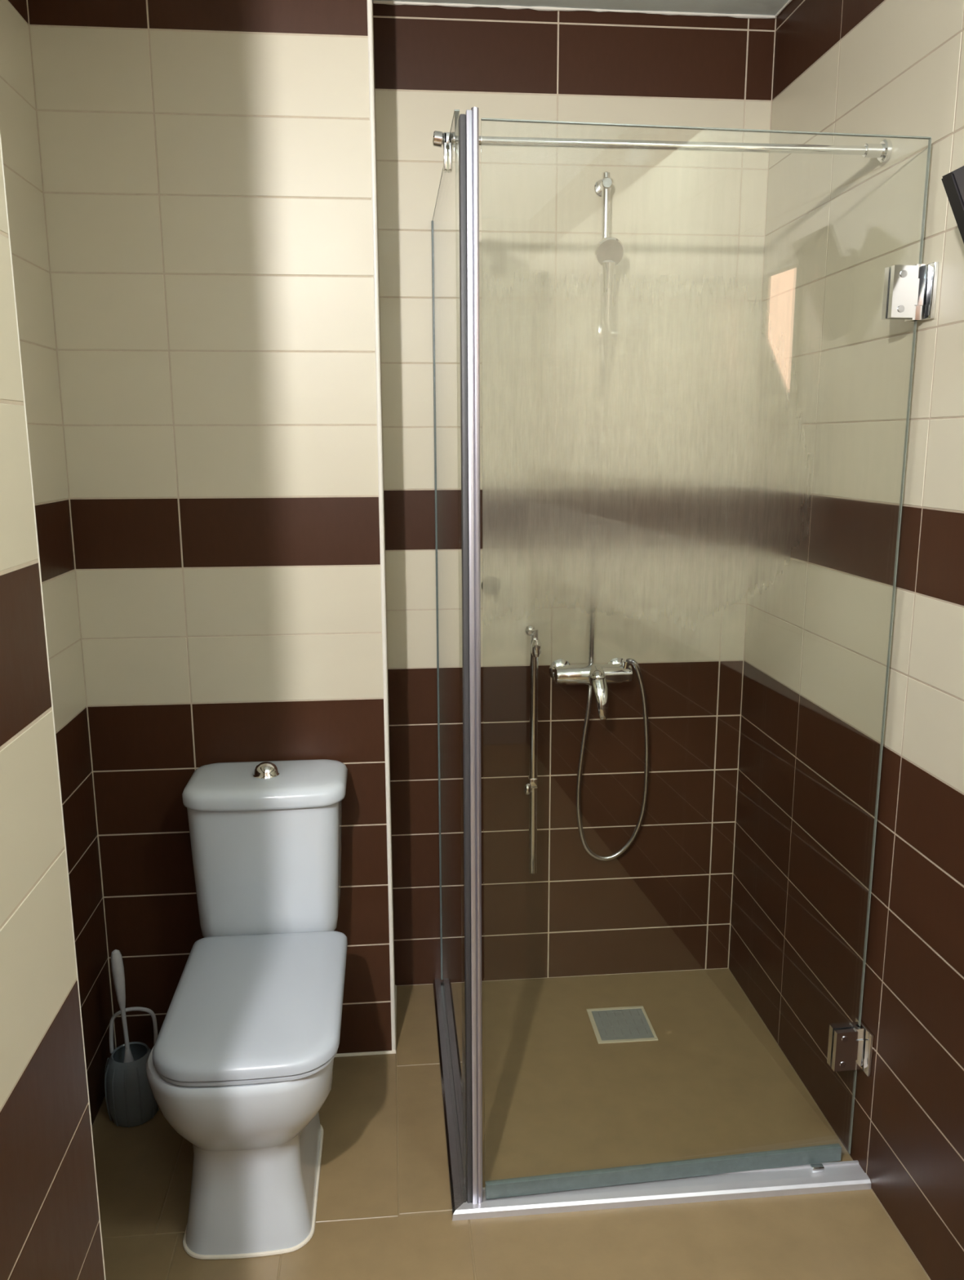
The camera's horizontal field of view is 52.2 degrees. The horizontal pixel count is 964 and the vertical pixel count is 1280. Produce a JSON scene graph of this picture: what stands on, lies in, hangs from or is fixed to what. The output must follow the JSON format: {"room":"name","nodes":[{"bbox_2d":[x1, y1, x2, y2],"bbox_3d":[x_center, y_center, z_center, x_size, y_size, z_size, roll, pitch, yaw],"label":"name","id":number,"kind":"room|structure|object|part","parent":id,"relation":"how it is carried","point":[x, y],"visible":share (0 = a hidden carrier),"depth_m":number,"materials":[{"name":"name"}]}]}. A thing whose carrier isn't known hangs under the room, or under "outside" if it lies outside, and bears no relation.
{"room":"bathroom","nodes":[
{"label":"bathroom","id":0,"kind":"room"},
{"bbox_2d":[0,131,106,1279],"bbox_3d":[-0.682,0.081,0.828,0.524,2.415,0.296,-1,11,-5],"label":"wall pier","id":1,"kind":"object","parent":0,"point":[50,1229],"visible":1,"depth_m":0.93,"materials":[{"name":"beige tile"}]},
{"bbox_2d":[0,133,106,1279],"bbox_3d":[-0.438,0.048,0.994,0.006,2.414,0.006,-1,11,-5],"label":"trim","id":2,"kind":"structure","parent":1,"relation":"attached to","point":[0,133],"depth_m":0.99,"materials":[{"name":"white plastic"}]},
{"bbox_2d":[0,0,115,1126],"bbox_3d":[-0.929,-0.093,1.702,0.200,2.415,1.564,-1,11,-5],"label":"wall","id":3,"kind":"structure","parent":0,"point":[18,117],"depth_m":1.97,"materials":[{"name":"beige tile"}]},
{"bbox_2d":[26,0,391,1053],"bbox_3d":[-0.663,-0.224,2.351,0.854,2.415,0.496,-1,11,-5],"label":"wall","id":4,"kind":"structure","parent":0,"point":[206,168],"depth_m":2.06,"materials":[{"name":"beige tile"}]},
{"bbox_2d":[334,984,396,1057],"bbox_3d":[-0.546,0.977,2.495,0.660,0.010,0.301,-1,11,-5],"label":"trim","id":5,"kind":"structure","parent":4,"relation":"attached to","point":[383,1052],"depth_m":2.38,"materials":[{"name":"beige"}]},
{"bbox_2d":[367,0,395,1050],"bbox_3d":[-0.218,-0.185,2.151,0.012,2.414,0.012,-1,11,-5],"label":"trim","id":6,"kind":"structure","parent":4,"relation":"attached to","point":[370,23],"depth_m":2.12,"materials":[{"name":"white plastic"}]},
{"bbox_2d":[373,0,792,18],"bbox_3d":[0.267,-1.338,1.755,0.931,0.011,1.002,-1,11,-5],"label":"trim","id":7,"kind":"structure","parent":4,"relation":"attached to","point":[389,2],"depth_m":2.23,"materials":[{"name":"white plastic"}]},
{"bbox_2d":[92,968,930,1279],"bbox_3d":[0.069,1.349,0.941,1.987,0.120,4.000,-1,11,-5],"label":"floor","id":8,"kind":"structure","parent":0,"point":[715,1081],"depth_m":2.05,"materials":[{"name":"beige tile"}]},
{"bbox_2d":[104,1006,159,1127],"bbox_3d":[-0.766,0.929,2.147,0.116,0.235,0.117,-1,11,-5],"label":"brush holder","id":9,"kind":"object","parent":8,"relation":"on","point":[131,1101],"visible":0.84,"depth_m":2.12,"materials":[{"name":"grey plastic"}]},
{"bbox_2d":[111,949,134,1062],"bbox_3d":[-0.769,0.844,2.130,0.061,0.368,0.062,-1,11,-5],"label":"toilet brush","id":10,"kind":"object","parent":9,"relation":"in","point":[117,963],"visible":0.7,"depth_m":2.11,"materials":[{"name":"white plastic"}]},
{"bbox_3d":[-0.780,0.779,2.124,0.027,0.238,0.025,-1,11,-5],"label":"handle","id":11,"kind":"part","parent":10,"relation":"part of","materials":[{"name":"white plastic"}]},
{"bbox_2d":[105,1041,158,1127],"bbox_3d":[-0.766,0.970,2.156,0.112,0.150,0.112,-1,11,-5],"label":"cup","id":12,"kind":"object","parent":9,"relation":"on","point":[131,1101],"depth_m":2.11,"materials":[{"name":"grey plastic"}]},
{"bbox_3d":[-0.767,0.864,2.165,0.105,0.116,0.023,-1,11,-2],"label":"loop handle","id":13,"kind":"part","parent":9,"relation":"part of","materials":[{"name":"white plastic"}]},
{"bbox_2d":[146,759,347,1259],"bbox_3d":[-0.439,0.688,1.954,0.337,0.785,0.662,-1,11,-5],"label":"toilet","id":14,"kind":"object","parent":8,"relation":"on","point":[239,1064],"visible":1,"depth_m":1.82,"materials":[{"name":"grey ceramic"}]},
{"bbox_3d":[-0.444,0.875,1.988,0.324,0.400,0.655,-1,11,-5],"label":"bowl","id":15,"kind":"part","parent":14,"relation":"part of","materials":[{"name":"grey ceramic"}]},
{"bbox_3d":[-0.422,0.685,1.858,0.312,0.020,0.465,-1,11,-5],"label":"seat","id":16,"kind":"part","parent":14,"relation":"part of","materials":[{"name":"grey plastic"}]},
{"bbox_3d":[-0.422,0.671,1.849,0.318,0.028,0.460,-1,11,-5],"label":"seat lid","id":17,"kind":"part","parent":14,"relation":"part of","materials":[{"name":"grey plastic"}]},
{"bbox_3d":[-0.460,0.308,2.107,0.336,0.042,0.212,-1,11,-5],"label":"cistern lid","id":18,"kind":"part","parent":14,"relation":"part of","materials":[{"name":"grey ceramic"}]},
{"bbox_2d":[432,978,466,1217],"bbox_3d":[-0.069,1.012,2.276,0.054,0.016,0.836,-1,11,-5],"label":"track","id":19,"kind":"object","parent":8,"relation":"on","point":[458,1197],"visible":0.55,"depth_m":2.16,"materials":[{"name":"silver metal"}]},
{"bbox_2d":[431,109,466,1191],"bbox_3d":[-0.073,0.048,2.107,0.012,1.940,0.788,-1,11,-5],"label":"screen","id":20,"kind":"object","parent":19,"relation":"on","point":[445,224],"visible":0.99,"depth_m":1.95,"materials":[{"name":"clear glass"}]},
{"bbox_2d":[586,1005,657,1044],"bbox_3d":[0.353,0.975,2.494,0.150,0.003,0.150,-1,11,-5],"label":"floor drain","id":21,"kind":"object","parent":8,"relation":"on","point":[624,1024],"visible":1,"depth_m":2.49,"materials":[{"name":"silver metal"}]},
{"bbox_2d":[452,1160,871,1220],"bbox_3d":[0.353,1.076,1.932,0.828,0.024,0.061,-1,11,-5],"label":"track","id":22,"kind":"object","parent":8,"relation":"on","point":[846,1175],"visible":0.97,"depth_m":1.92,"materials":[{"name":"metal"}]},
{"bbox_2d":[458,106,482,1204],"bbox_3d":[-0.018,0.131,1.711,0.030,1.938,0.032,-1,11,-5],"label":"post","id":23,"kind":"object","parent":22,"relation":"on","point":[468,122],"visible":1,"depth_m":1.67,"materials":[{"name":"metal"}]},
{"bbox_2d":[372,1,776,986],"bbox_3d":[0.288,-0.274,2.583,1.183,2.415,0.200,-1,11,-5],"label":"wall","id":24,"kind":"structure","parent":0,"point":[690,226],"depth_m":2.42,"materials":[{"name":"beige tile"}]},
{"bbox_2d":[481,576,500,595],"bbox_3d":[0.025,-0.132,2.451,0.048,0.048,0.063,-1,11,-5],"label":"door knob","id":25,"kind":"object","parent":24,"relation":"attached to","point":[491,585],"visible":1,"depth_m":2.47,"materials":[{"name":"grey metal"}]},
{"bbox_3d":[0.025,-0.128,2.450,0.015,0.033,0.058,-1,11,-5],"label":"hook arm","id":26,"kind":"part","parent":25,"relation":"part of","materials":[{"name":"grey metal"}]},
{"bbox_2d":[523,622,541,874],"bbox_3d":[0.125,0.285,2.538,0.044,0.668,0.075,-1,11,-5],"label":"slide rail","id":27,"kind":"object","parent":24,"relation":"attached to","point":[530,788],"visible":1,"depth_m":2.52,"materials":[{"name":"silver metal"}]},
{"bbox_2d":[548,361,649,861],"bbox_3d":[0.309,-0.032,2.461,0.262,1.285,0.137,-1,11,-5],"label":"shower mixer","id":28,"kind":"object","parent":24,"relation":"attached to","point":[618,670],"visible":0.92,"depth_m":2.49,"materials":[{"name":"silver metal"}]},
{"bbox_3d":[0.293,0.142,2.452,0.039,0.108,0.054,-1,11,-5],"label":"lever","id":29,"kind":"part","parent":28,"relation":"part of","materials":[{"name":"silver metal"}]},
{"bbox_2d":[621,659,629,669],"bbox_3d":[0.362,0.066,2.491,0.026,0.034,0.021,9,15,39],"label":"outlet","id":30,"kind":"object","parent":28,"relation":"attached to","point":[625,663],"depth_m":2.48,"materials":[{"name":"silver metal"}]},
{"bbox_2d":[594,171,618,452],"bbox_3d":[0.294,-0.773,2.351,0.054,0.635,0.065,-3,12,-13],"label":"riser rail","id":31,"kind":"object","parent":24,"relation":"attached to","point":[602,187],"visible":0.56,"depth_m":2.31,"materials":[{"name":"silver metal"}]},
{"bbox_2d":[595,236,624,359],"bbox_3d":[0.292,-0.789,2.276,0.064,0.267,0.058,-11,15,-42],"label":"shower","id":32,"kind":"object","parent":31,"relation":"attached to","point":[610,251],"visible":1,"depth_m":2.27,"materials":[{"name":"silver metal"}]},
{"bbox_3d":[0.290,-0.767,2.296,0.036,0.216,0.048,-1,11,-5],"label":"handle","id":33,"kind":"part","parent":32,"relation":"part of","materials":[{"name":"silver metal"}]},
{"bbox_2d":[372,0,788,15],"bbox_3d":[0.064,-1.122,0.420,1.987,0.100,4.050,-1,11,-5],"label":"ceiling","id":34,"kind":"structure","parent":0,"point":[768,7],"depth_m":2.21,"materials":[{"name":"white paint"}]},
{"bbox_2d":[728,0,963,1279],"bbox_3d":[0.955,0.087,0.773,0.200,2.415,4.000,-1,11,-5],"label":"wall","id":35,"kind":"structure","parent":0,"point":[834,374],"depth_m":1.92,"materials":[{"name":"tile"}]},
{"bbox_2d":[432,130,893,173],"bbox_3d":[0.327,-0.866,1.757,0.830,0.070,0.038,-1,11,-5],"label":"rod","id":36,"kind":"object","parent":35,"relation":"attached to","point":[882,151],"visible":0.84,"depth_m":1.75,"materials":[{"name":"silver metal"}]},
{"bbox_2d":[480,117,938,1199],"bbox_3d":[0.379,0.121,1.777,0.764,1.922,0.064,-1,11,-6],"label":"shower door","id":37,"kind":"structure","parent":35,"relation":"attached to","point":[665,496],"depth_m":1.67,"materials":[{"name":"clear glass"}]},
{"bbox_3d":[0.373,0.119,1.763,0.749,1.910,0.006,-2,11,-8],"label":"glass pane","id":38,"kind":"part","parent":37,"relation":"part of","materials":[{"name":"clear glass"}]},
{"bbox_3d":[0.757,0.807,1.954,0.008,0.090,0.064,-1,11,-5],"label":"wall plate","id":39,"kind":"part","parent":37,"relation":"part of","materials":[{"name":"silver metal"}]},
{"bbox_3d":[0.753,-0.590,1.674,0.008,0.090,0.064,-1,11,-5],"label":"wall plate","id":40,"kind":"part","parent":37,"relation":"part of","materials":[{"name":"silver metal"}]},
{"bbox_2d":[941,165,963,243],"bbox_3d":[0.737,-0.591,1.421,0.153,0.210,0.048,-1,11,-5],"label":"wall fixture","id":41,"kind":"object","parent":35,"relation":"attached to","point":[953,181],"visible":1,"depth_m":1.40,"materials":[{"name":"black plastic"}]}
]}

